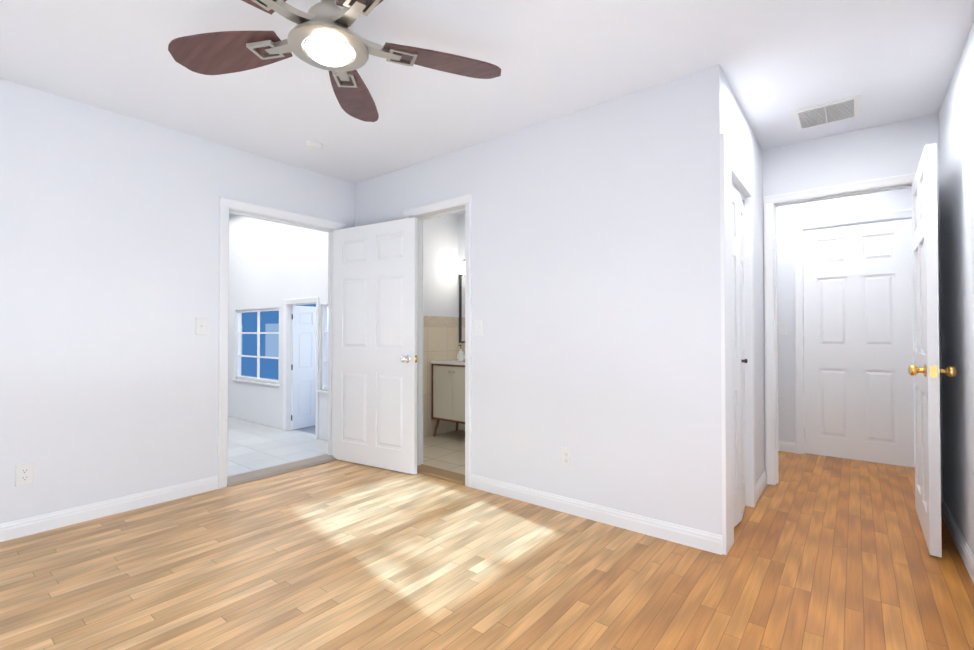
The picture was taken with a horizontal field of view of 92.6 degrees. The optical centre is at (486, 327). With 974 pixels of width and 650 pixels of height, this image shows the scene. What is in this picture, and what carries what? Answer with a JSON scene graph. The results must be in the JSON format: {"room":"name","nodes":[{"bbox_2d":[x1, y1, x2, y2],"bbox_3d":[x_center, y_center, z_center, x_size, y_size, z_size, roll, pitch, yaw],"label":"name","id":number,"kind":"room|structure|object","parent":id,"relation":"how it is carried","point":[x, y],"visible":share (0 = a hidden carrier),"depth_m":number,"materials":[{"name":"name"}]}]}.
{"room":"empty bedroom","nodes":[
{"label":"empty bedroom","id":0,"kind":"room"},
{"bbox_2d":[0,78,457,523],"bbox_3d":[-1.885,-0.294,3.422,0.140,3.820,5.080,-1,-1,38],"label":"wall","id":1,"kind":"structure","parent":0,"point":[109,257],"depth_m":2.83,"materials":[{"name":"paint"}]},
{"bbox_2d":[15,462,33,486],"bbox_3d":[-2.498,0.795,2.514,0.008,0.118,0.074,-1,-1,38],"label":"outlet","id":2,"kind":"object","parent":1,"relation":"attached to","point":[24,473],"visible":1,"depth_m":2.51,"materials":[{"name":"white plastic"}]},
{"bbox_2d":[0,476,217,541],"bbox_3d":[-2.601,1.078,2.376,0.014,0.091,2.279,-1,-1,38],"label":"baseboard","id":3,"kind":"structure","parent":1,"relation":"attached to","point":[49,521],"depth_m":2.76,"materials":[{"name":"white paint"}]},
{"bbox_2d":[195,318,206,334],"bbox_3d":[-1.959,-0.007,3.196,0.019,0.118,0.074,-1,-1,38],"label":"light switch","id":4,"kind":"object","parent":1,"relation":"attached to","point":[200,326],"visible":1,"depth_m":3.19,"materials":[{"name":"white plastic"}]},
{"bbox_2d":[217,197,345,488],"bbox_3d":[-1.632,0.110,3.735,0.178,2.060,1.033,-1,-1,38],"label":"door frame","id":5,"kind":"structure","parent":1,"relation":"attached to","point":[227,206],"depth_m":3.34,"materials":[{"name":"white paint"}]},
{"bbox_2d":[227,454,337,486],"bbox_3d":[-1.629,1.129,3.720,0.190,0.020,0.903,-1,-1,38],"label":"threshold","id":6,"kind":"object","parent":1,"relation":"attached to","point":[242,478],"visible":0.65,"depth_m":3.66,"materials":[{"name":"beige wood"}]},
{"bbox_2d":[333,217,417,473],"bbox_3d":[-0.938,0.142,3.827,0.920,1.982,0.171,0,-1,30],"label":"door","id":7,"kind":"structure","parent":1,"relation":"in","point":[375,306],"depth_m":3.79,"materials":[{"name":"white paint"}]},
{"bbox_2d":[423,316,457,437],"bbox_3d":[-0.712,0.511,4.773,0.010,1.267,1.250,-1,-1,38],"label":"tile","id":8,"kind":"structure","parent":1,"relation":"attached to","point":[440,337],"depth_m":4.96,"materials":[{"name":"tile"}]},
{"bbox_2d":[227,416,327,476],"bbox_3d":[-4.720,1.673,5.617,7.060,0.060,5.040,-1,-1,38],"label":"floor","id":9,"kind":"structure","parent":0,"point":[252,446],"depth_m":6.46,"materials":[{"name":"tile"}]},
{"bbox_2d":[0,429,973,649],"bbox_3d":[0.122,1.151,2.555,4.060,0.068,6.240,-1,-1,38],"label":"floor","id":10,"kind":"structure","parent":0,"point":[827,553],"depth_m":2.11,"materials":[{"name":"brown wood"}]},
{"bbox_2d":[431,354,464,435],"bbox_3d":[-0.221,0.684,4.873,0.618,0.922,0.445,-1,-1,38],"label":"bathroom vanity","id":11,"kind":"object","parent":10,"relation":"on","point":[448,390],"visible":0.6,"depth_m":4.76,"materials":[{"name":"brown wood"}]},
{"bbox_2d":[458,345,462,360],"bbox_3d":[-0.276,0.265,4.867,0.056,0.165,0.063,-1,-1,38],"label":"soap dispenser","id":12,"kind":"object","parent":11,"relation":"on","point":[460,355],"visible":1,"depth_m":4.85,"materials":[{"name":"white"}]},
{"bbox_2d":[0,0,973,214],"bbox_3d":[0.067,-1.364,2.629,4.200,0.100,6.240,-1,-1,38],"label":"ceiling","id":13,"kind":"structure","parent":0,"point":[887,61],"depth_m":2.35,"materials":[{"name":"paint"}]},
{"bbox_2d":[304,140,322,150],"bbox_3d":[-1.235,-1.287,3.309,0.124,0.038,0.124,-1,-1,38],"label":"smoke detector","id":14,"kind":"object","parent":13,"relation":"attached to","point":[311,145],"visible":1,"depth_m":3.27,"materials":[{"name":"white plastic"}]},
{"bbox_2d":[168,0,500,121],"bbox_3d":[-0.554,-1.128,1.580,1.240,0.397,1.230,-1,-1,38],"label":"ceiling fan","id":15,"kind":"object","parent":13,"relation":"hanging from","point":[322,35],"visible":1,"depth_m":1.68,"materials":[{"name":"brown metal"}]},
{"bbox_2d":[792,95,859,130],"bbox_3d":[2.080,-1.302,2.852,0.325,0.018,0.325,-1,-1,38],"label":"ceiling vent","id":16,"kind":"object","parent":13,"relation":"in","point":[848,108],"visible":0.98,"depth_m":2.83,"materials":[{"name":"white metal"}]},
{"bbox_2d":[355,65,725,534],"bbox_3d":[0.031,-0.086,3.305,3.005,2.440,0.140,-1,-1,38],"label":"wall","id":17,"kind":"structure","parent":0,"point":[596,284],"depth_m":2.71,"materials":[{"name":"paint"}]},
{"bbox_2d":[403,194,471,486],"bbox_3d":[-0.347,0.092,3.601,0.715,2.091,0.178,-1,-1,38],"label":"door frame","id":18,"kind":"structure","parent":17,"relation":"attached to","point":[450,206],"depth_m":3.44,"materials":[{"name":"white paint"}]},
{"bbox_2d":[417,464,464,484],"bbox_3d":[-0.346,1.129,3.589,0.593,0.018,0.164,-1,-1,38],"label":"threshold","id":19,"kind":"object","parent":17,"relation":"attached to","point":[446,475],"visible":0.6,"depth_m":3.56,"materials":[{"name":"brown wood"}]},
{"bbox_2d":[475,319,482,335],"bbox_3d":[-0.064,0.003,3.278,0.074,0.118,0.019,-1,-1,38],"label":"light switch","id":20,"kind":"object","parent":17,"relation":"attached to","point":[478,327],"visible":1,"depth_m":3.27,"materials":[{"name":"white plastic"}]},
{"bbox_2d":[561,447,571,467],"bbox_3d":[0.485,0.794,2.841,0.074,0.118,0.008,-1,-1,38],"label":"outlet","id":21,"kind":"object","parent":17,"relation":"attached to","point":[566,457],"visible":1,"depth_m":2.84,"materials":[{"name":"white plastic"}]},
{"bbox_2d":[470,474,721,554],"bbox_3d":[0.525,1.083,2.802,1.625,0.091,0.014,-1,-1,38],"label":"baseboard","id":22,"kind":"structure","parent":17,"relation":"attached to","point":[693,537],"depth_m":2.67,"materials":[{"name":"white paint"}]},
{"bbox_2d":[228,113,942,498],"bbox_3d":[-1.581,-0.259,6.319,11.140,3.820,0.160,-1,-1,38],"label":"wall","id":23,"kind":"structure","parent":0,"point":[273,264],"depth_m":6.93,"materials":[{"name":"paint"}]},
{"bbox_2d":[232,304,327,392],"bbox_3d":[-3.067,0.315,7.415,4.220,1.300,0.115,-1,-1,38],"label":"window","id":24,"kind":"structure","parent":23,"relation":"in","point":[324,352],"depth_m":8.14,"materials":[{"name":"white paint"}]},
{"bbox_2d":[283,297,318,438],"bbox_3d":[-2.873,0.606,7.293,1.010,2.115,0.140,-1,-1,38],"label":"door frame","id":25,"kind":"structure","parent":23,"relation":"attached to","point":[287,332],"depth_m":7.52,"materials":[{"name":"white paint"}]},
{"bbox_2d":[291,305,327,429],"bbox_3d":[-2.951,0.654,7.921,0.176,2.017,0.862,0,-1,31],"label":"door","id":26,"kind":"structure","parent":23,"relation":"in","point":[303,389],"depth_m":7.73,"materials":[{"name":"white paint"}]},
{"bbox_2d":[458,317,464,430],"bbox_3d":[0.535,0.508,4.576,2.191,1.267,0.010,-1,-1,38],"label":"tile","id":27,"kind":"structure","parent":23,"relation":"attached to","point":[461,426],"depth_m":5.22,"materials":[{"name":"tile"}]},
{"bbox_2d":[459,274,464,342],"bbox_3d":[-0.089,-0.214,5.057,0.559,0.764,0.022,-1,-1,38],"label":"bathroom mirror","id":28,"kind":"object","parent":23,"relation":"attached to","point":[461,308],"visible":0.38,"depth_m":5.21,"materials":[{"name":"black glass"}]},
{"bbox_2d":[459,259,464,274],"bbox_3d":[-0.105,-0.668,4.982,0.440,0.185,0.192,-1,-1,38],"label":"light","id":29,"kind":"object","parent":23,"relation":"attached to","point":[462,268],"visible":0.27,"depth_m":5.00,"materials":[{"name":"white glass"}]},
{"bbox_2d":[764,173,914,484],"bbox_3d":[2.425,0.083,3.167,0.918,2.100,0.158,-1,-1,38],"label":"door frame","id":30,"kind":"structure","parent":23,"relation":"attached to","point":[773,202],"depth_m":3.37,"materials":[{"name":"white paint"}]},
{"bbox_2d":[908,143,956,557],"bbox_3d":[2.431,0.109,2.582,0.178,2.017,0.804,-1,-1,39],"label":"bedroom door","id":31,"kind":"structure","parent":23,"relation":"in","point":[925,370],"depth_m":2.30,"materials":[{"name":"white paint"}]},
{"bbox_2d":[725,77,764,482],"bbox_3d":[1.593,-0.090,2.955,0.120,2.440,1.250,-1,-1,38],"label":"wall","id":32,"kind":"structure","parent":0,"point":[742,139],"depth_m":3.17,"materials":[{"name":"paint"}]},
{"bbox_2d":[720,133,755,554],"bbox_3d":[1.393,0.082,2.686,0.138,2.090,0.862,-1,-1,38],"label":"trim","id":33,"kind":"structure","parent":32,"relation":"attached to","point":[735,174],"depth_m":2.42,"materials":[{"name":"white paint"}]},
{"bbox_2d":[732,187,747,526],"bbox_3d":[1.447,0.164,2.723,0.111,1.903,0.607,-1,-1,44],"label":"door","id":34,"kind":"structure","parent":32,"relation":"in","point":[739,360],"depth_m":2.67,"materials":[{"name":"white paint"}]},
{"bbox_2d":[756,471,766,501],"bbox_3d":[1.870,1.087,3.182,0.014,0.091,0.528,-1,-1,38],"label":"baseboard","id":35,"kind":"structure","parent":32,"relation":"attached to","point":[762,482],"depth_m":3.18,"materials":[{"name":"white paint"}]},
{"bbox_2d":[776,188,911,442],"bbox_3d":[1.974,-0.065,5.007,3.940,2.440,0.120,-1,-1,38],"label":"wall","id":36,"kind":"structure","parent":0,"point":[788,216],"depth_m":4.28,"materials":[{"name":"paint"}]},
{"bbox_2d":[778,322,786,334],"bbox_3d":[2.737,0.013,4.313,0.074,0.118,0.019,-1,-1,38],"label":"light switch","id":37,"kind":"object","parent":36,"relation":"attached to","point":[782,328],"visible":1,"depth_m":4.31,"materials":[{"name":"white plastic"}]},
{"bbox_2d":[778,441,795,452],"bbox_3d":[1.601,1.112,5.202,3.094,0.091,0.014,-1,-1,38],"label":"baseboard","id":38,"kind":"structure","parent":36,"relation":"attached to","point":[783,446],"depth_m":4.28,"materials":[{"name":"white paint"}]},
{"bbox_2d":[794,209,911,453],"bbox_3d":[3.171,0.093,4.044,0.820,2.100,0.140,-1,-1,38],"label":"door frame","id":39,"kind":"structure","parent":36,"relation":"attached to","point":[800,228],"depth_m":4.22,"materials":[{"name":"white paint"}]},
{"bbox_2d":[802,219,914,467],"bbox_3d":[3.195,0.127,4.034,0.754,2.017,0.116,-1,-1,38],"label":"hall door","id":40,"kind":"structure","parent":36,"relation":"in","point":[858,345],"depth_m":3.98,"materials":[{"name":"white paint"}]},
{"bbox_2d":[939,21,973,554],"bbox_3d":[1.666,-0.110,1.348,0.120,2.440,6.240,-1,-1,38],"label":"wall","id":41,"kind":"structure","parent":0,"point":[956,140],"depth_m":2.34,"materials":[{"name":"paint"}]},
{"bbox_2d":[941,499,973,583],"bbox_3d":[1.250,1.060,0.923,0.024,0.091,4.840,-1,-1,38],"label":"baseboard","id":42,"kind":"structure","parent":41,"relation":"attached to","point":[961,544],"depth_m":2.33,"materials":[{"name":"white paint"}]},
{"label":"outside","id":43,"kind":"structure","parent":0,"visible":0},
{"bbox_2d":[241,304,315,379],"bbox_3d":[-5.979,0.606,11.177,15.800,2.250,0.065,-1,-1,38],"label":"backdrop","id":44,"kind":"structure","parent":43,"point":[269,343],"depth_m":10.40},
{"bbox_2d":[294,425,314,434],"bbox_3d":[-5.673,1.765,11.549,15.800,0.060,3.080,-1,-1,38],"label":"paving","id":45,"kind":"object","parent":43,"point":[310,429],"depth_m":7.69,"materials":[{"name":"grey"}]}
]}

